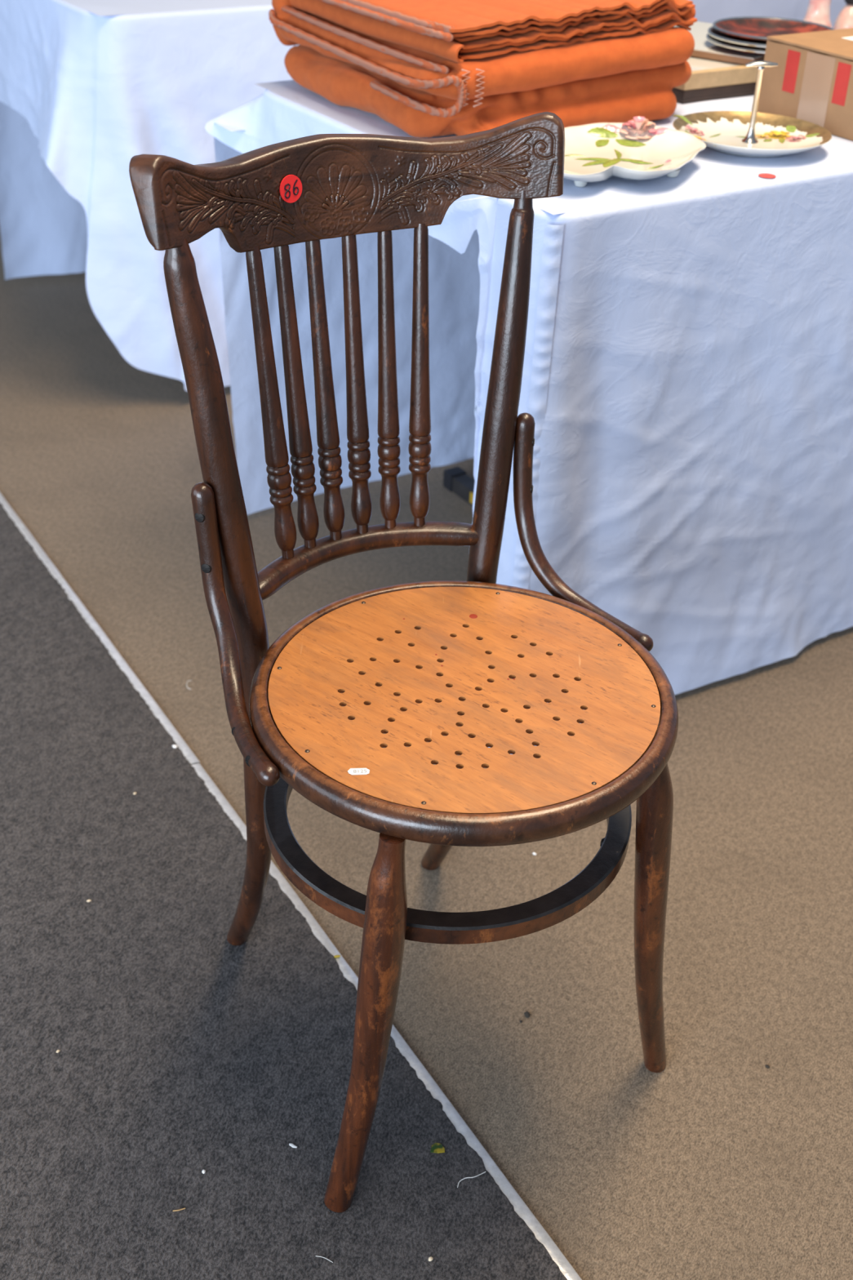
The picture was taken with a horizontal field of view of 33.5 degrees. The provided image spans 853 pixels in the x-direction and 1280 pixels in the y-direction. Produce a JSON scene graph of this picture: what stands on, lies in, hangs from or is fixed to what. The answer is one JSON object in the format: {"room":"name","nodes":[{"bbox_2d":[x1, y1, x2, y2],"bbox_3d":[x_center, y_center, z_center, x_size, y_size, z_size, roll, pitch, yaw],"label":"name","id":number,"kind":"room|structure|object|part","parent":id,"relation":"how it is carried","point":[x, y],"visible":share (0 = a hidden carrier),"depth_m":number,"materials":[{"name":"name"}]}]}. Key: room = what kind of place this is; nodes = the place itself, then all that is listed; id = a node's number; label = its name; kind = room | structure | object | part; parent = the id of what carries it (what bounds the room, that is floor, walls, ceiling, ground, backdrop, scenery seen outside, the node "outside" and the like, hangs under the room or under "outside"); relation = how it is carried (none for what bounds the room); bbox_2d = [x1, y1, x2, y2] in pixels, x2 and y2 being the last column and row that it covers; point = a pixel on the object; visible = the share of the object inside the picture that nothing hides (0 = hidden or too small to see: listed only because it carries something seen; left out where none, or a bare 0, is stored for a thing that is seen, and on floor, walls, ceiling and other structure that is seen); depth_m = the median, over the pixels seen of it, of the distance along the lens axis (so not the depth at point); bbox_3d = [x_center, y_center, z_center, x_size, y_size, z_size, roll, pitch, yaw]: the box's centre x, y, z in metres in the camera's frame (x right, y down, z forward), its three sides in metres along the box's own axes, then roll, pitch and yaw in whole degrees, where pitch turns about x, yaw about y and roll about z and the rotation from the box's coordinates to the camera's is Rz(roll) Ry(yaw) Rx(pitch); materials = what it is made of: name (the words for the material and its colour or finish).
{"room":"flea market","nodes":[
{"label":"flea market","id":0,"kind":"room"},
{"bbox_2d":[0,233,852,1279],"bbox_3d":[0.013,-0.322,2.651,8.000,0.001,7.200,2,33,0],"label":"floor","id":1,"kind":"structure","parent":0,"point":[718,1163],"depth_m":1.69,"materials":[{"name":"beige carpet"}]},
{"bbox_2d":[0,493,199,764],"bbox_3d":[-0.846,-0.337,2.618,0.021,0.005,2.084,-17,37,-27],"label":"trim","id":2,"kind":"structure","parent":1,"relation":"on","point":[138,686],"depth_m":2.12,"materials":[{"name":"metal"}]},
{"bbox_2d":[0,502,567,1279],"bbox_3d":[-1.770,0.485,1.294,3.190,0.005,3.800,-17,37,-27],"label":"carpet","id":3,"kind":"object","parent":1,"relation":"on","point":[185,1051],"visible":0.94,"depth_m":1.48,"materials":[{"name":"grey carpet"}]},
{"bbox_2d":[288,1143,297,1147],"bbox_3d":[-0.130,0.491,1.378,0.009,0.001,0.003,21,37,26],"label":"paper scrap","id":4,"kind":"object","parent":3,"relation":"on","point":[292,1145],"visible":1,"depth_m":1.38,"materials":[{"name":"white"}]},
{"bbox_2d":[128,111,678,1212],"bbox_3d":[0.011,0.033,1.291,0.429,0.894,0.486,-16,37,-26],"label":"bentwood chair","id":5,"kind":"object","parent":3,"relation":"on","point":[479,663],"visible":1,"depth_m":1.25,"materials":[{"name":"brown wood"}]},
{"bbox_3d":[-0.195,0.020,1.355,0.065,0.822,0.100,-16,37,-26],"label":"post","id":6,"kind":"part","parent":5,"relation":"part of","materials":[{"name":"brown wood"}]},
{"bbox_3d":[-0.070,-0.386,1.205,0.400,0.102,0.110,-16,37,-26],"label":"crest rail","id":7,"kind":"part","parent":5,"relation":"part of","materials":[{"name":"brown wood"}]},
{"bbox_3d":[-0.054,0.342,1.219,0.072,0.435,0.035,-16,37,-26],"label":"leg","id":8,"kind":"part","parent":5,"relation":"part of","materials":[{"name":"brown wood"}]},
{"bbox_3d":[-0.065,-0.085,1.368,0.257,0.021,0.066,-16,37,-26],"label":"cross rail","id":9,"kind":"part","parent":5,"relation":"part of","materials":[{"name":"brown wood"}]},
{"bbox_3d":[0.033,0.043,1.247,0.343,0.004,0.343,-16,37,-26],"label":"seat panel","id":10,"kind":"part","parent":5,"relation":"part of","materials":[{"name":"brown wood"}]},
{"bbox_3d":[0.050,-0.052,1.484,0.065,0.830,0.109,-16,37,-26],"label":"post","id":11,"kind":"part","parent":5,"relation":"part of","materials":[{"name":"brown wood"}]},
{"bbox_3d":[0.219,0.269,1.352,0.088,0.440,0.033,-16,37,-26],"label":"leg","id":12,"kind":"part","parent":5,"relation":"part of","materials":[{"name":"brown wood"}]},
{"bbox_2d":[430,1142,444,1153],"bbox_3d":[0.011,0.495,1.381,0.014,0.002,0.012,-1,33,-5],"label":"leaf fragment","id":13,"kind":"object","parent":3,"relation":"on","point":[437,1148],"visible":1,"depth_m":1.38,"materials":[{"name":"green plant"}]},
{"bbox_2d":[457,1171,485,1187],"bbox_3d":[0.042,0.513,1.353,0.033,0.003,0.005,-17,38,-27],"label":"thread","id":14,"kind":"object","parent":3,"relation":"on","point":[485,1171],"visible":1,"depth_m":1.35,"materials":[{"name":"grey fabric"}]},
{"bbox_2d":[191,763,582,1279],"bbox_3d":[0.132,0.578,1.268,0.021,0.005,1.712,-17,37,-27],"label":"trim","id":15,"kind":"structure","parent":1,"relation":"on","point":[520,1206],"depth_m":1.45,"materials":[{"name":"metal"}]},
{"bbox_2d":[443,466,475,506],"bbox_3d":[0.857,-0.628,2.513,2.150,0.721,0.674,-18,38,-28],"label":"trestle table","id":16,"kind":"object","parent":1,"relation":"on","point":[455,479],"visible":0.16,"depth_m":2.55,"materials":[{"name":"metal"}]},
{"bbox_2d":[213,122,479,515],"bbox_3d":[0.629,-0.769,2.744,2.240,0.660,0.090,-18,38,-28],"label":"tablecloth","id":17,"kind":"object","parent":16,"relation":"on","point":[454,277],"visible":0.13,"depth_m":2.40,"materials":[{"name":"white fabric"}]},
{"bbox_2d":[204,80,852,754],"bbox_3d":[0.832,-0.592,2.474,2.273,0.764,0.833,-18,38,-28],"label":"tablecloth","id":18,"kind":"object","parent":16,"relation":"on","point":[686,388],"visible":0.59,"depth_m":1.77,"materials":[{"name":"white fabric"}]},
{"bbox_2d":[284,44,692,137],"bbox_3d":[0.076,-0.780,1.948,0.437,0.074,0.441,-18,38,-28],"label":"folded blanket","id":19,"kind":"object","parent":18,"relation":"on","point":[648,94],"visible":0.44,"depth_m":1.82,"materials":[{"name":"orange fabric"}]},
{"bbox_2d":[268,0,697,117],"bbox_3d":[0.067,-0.832,1.913,0.424,0.120,0.459,-18,38,-28],"label":"folded blanket","id":20,"kind":"object","parent":19,"relation":"on","point":[461,51],"visible":1,"depth_m":1.76,"materials":[{"name":"orange fabric"}]},
{"bbox_2d":[564,116,706,186],"bbox_3d":[0.219,-0.574,1.674,0.262,0.036,0.211,-18,38,-28],"label":"dish","id":21,"kind":"object","parent":18,"relation":"on","point":[633,149],"visible":0.91,"depth_m":1.71,"materials":[{"name":"white ceramic"}]},
{"bbox_2d":[671,82,755,102],"bbox_3d":[0.457,-0.880,2.179,0.400,0.016,0.270,-18,38,-28],"label":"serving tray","id":22,"kind":"object","parent":18,"relation":"on","point":[744,89],"visible":0.21,"depth_m":2.02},
{"bbox_2d":[675,56,758,90],"bbox_3d":[0.455,-0.894,2.164,0.390,0.021,0.262,-18,38,-28],"label":"box","id":23,"kind":"object","parent":22,"relation":"on","point":[706,73],"visible":0.07,"depth_m":2.02,"materials":[{"name":"beige wood"}]},
{"bbox_2d":[674,21,764,64],"bbox_3d":[0.438,-0.917,2.170,0.235,0.010,0.220,22,38,28],"label":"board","id":24,"kind":"object","parent":23,"relation":"on","point":[704,48],"visible":0.14,"depth_m":2.08,"materials":[{"name":"white wood"}]},
{"bbox_2d":[706,33,765,56],"bbox_3d":[0.513,-0.884,2.101,0.196,0.013,0.196,-18,38,-28],"label":"plate","id":25,"kind":"object","parent":24,"relation":"on","point":[717,42],"visible":0.19,"depth_m":2.05,"materials":[{"name":"white ceramic"}]},
{"bbox_2d":[707,26,766,49],"bbox_3d":[0.514,-0.891,2.098,0.194,0.013,0.194,-18,38,-28],"label":"plate","id":26,"kind":"object","parent":25,"relation":"on","point":[712,31],"visible":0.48,"depth_m":2.06,"materials":[{"name":"white ceramic"}]},
{"bbox_2d":[712,16,834,43],"bbox_3d":[0.515,-0.901,2.100,0.182,0.013,0.182,-18,38,-28],"label":"plate","id":27,"kind":"object","parent":26,"relation":"on","point":[753,28],"visible":0.71,"depth_m":2.14,"materials":[{"name":"red ceramic"}]},
{"bbox_2d":[672,60,831,157],"bbox_3d":[0.411,-0.670,1.773,0.198,0.102,0.201,-18,38,-28],"label":"cake plate","id":28,"kind":"object","parent":18,"relation":"on","point":[753,134],"visible":0.94,"depth_m":1.81,"materials":[{"name":"white ceramic"}]},
{"bbox_3d":[0.410,-0.636,1.794,0.198,0.021,0.198,-18,38,-28],"label":"plate","id":29,"kind":"part","parent":28,"relation":"part of","materials":[{"name":"white ceramic"}]},
{"bbox_3d":[0.411,-0.670,1.772,0.021,0.090,0.021,-18,38,-28],"label":"handle","id":30,"kind":"part","parent":28,"relation":"part of","materials":[{"name":"silver metal"}]},
{"bbox_2d":[758,173,776,177],"bbox_3d":[0.405,-0.551,1.683,0.021,0.001,0.021,2,33,0],"label":"round sticker","id":31,"kind":"object","parent":18,"relation":"on","point":[762,175],"visible":1,"depth_m":1.68,"materials":[{"name":"red paper"}]},
{"bbox_2d":[757,27,852,140],"bbox_3d":[0.653,-0.756,1.923,0.302,0.098,0.256,-18,38,-28],"label":"cardboard box","id":32,"kind":"object","parent":18,"relation":"on","point":[811,81],"visible":0.95,"depth_m":1.88,"materials":[{"name":"beige cardboard"}]},
{"bbox_3d":[0.654,-0.795,1.898,0.302,0.003,0.256,-18,38,-28],"label":"lid","id":33,"kind":"part","parent":32,"relation":"part of","materials":[{"name":"brown cardboard"}]},
{"bbox_3d":[0.586,-0.813,2.011,0.294,0.094,0.003,-18,38,-28],"label":"panel","id":34,"kind":"part","parent":32,"relation":"part of","materials":[{"name":"brown cardboard"}]},
{"bbox_2d":[803,0,831,27],"bbox_3d":[0.680,-1.117,2.435,0.070,0.150,0.070,-18,38,-28],"label":"vase","id":35,"kind":"object","parent":18,"relation":"on","point":[818,11],"visible":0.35,"depth_m":2.44,"materials":[{"name":"pink ceramic"}]},
{"bbox_2d":[832,0,852,29],"bbox_3d":[0.747,-1.105,2.488,0.054,0.075,0.054,-18,38,-28],"label":"vase","id":36,"kind":"object","parent":18,"relation":"on","point":[845,19],"visible":0.68,"depth_m":2.48,"materials":[{"name":"pink ceramic"}]},
{"bbox_2d":[524,1011,530,1017],"bbox_3d":[0.109,0.405,1.534,0.006,0.003,0.008,-7,34,-14],"label":"grit","id":37,"kind":"object","parent":1,"relation":"on","point":[527,1014],"visible":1,"depth_m":1.53,"materials":[{"name":"grey"}]},
{"bbox_3d":[0.571,-1.380,3.655,3.150,0.721,0.724,-18,38,-28],"label":"trestle table","id":38,"kind":"object","parent":1,"relation":"on","visible":0},
{"bbox_2d":[0,101,87,279],"bbox_3d":[0.357,-1.568,3.908,3.170,0.707,0.092,-18,38,-28],"label":"tablecloth","id":39,"kind":"object","parent":38,"relation":"on","point":[43,228],"visible":0.08,"depth_m":3.34,"materials":[{"name":"white fabric"}]},
{"bbox_2d":[0,0,846,391],"bbox_3d":[0.530,-1.360,3.592,3.289,0.712,0.839,-18,38,-28],"label":"tablecloth","id":40,"kind":"object","parent":38,"relation":"on","point":[100,85],"visible":0.31,"depth_m":2.58,"materials":[{"name":"white fabric"}]}
]}

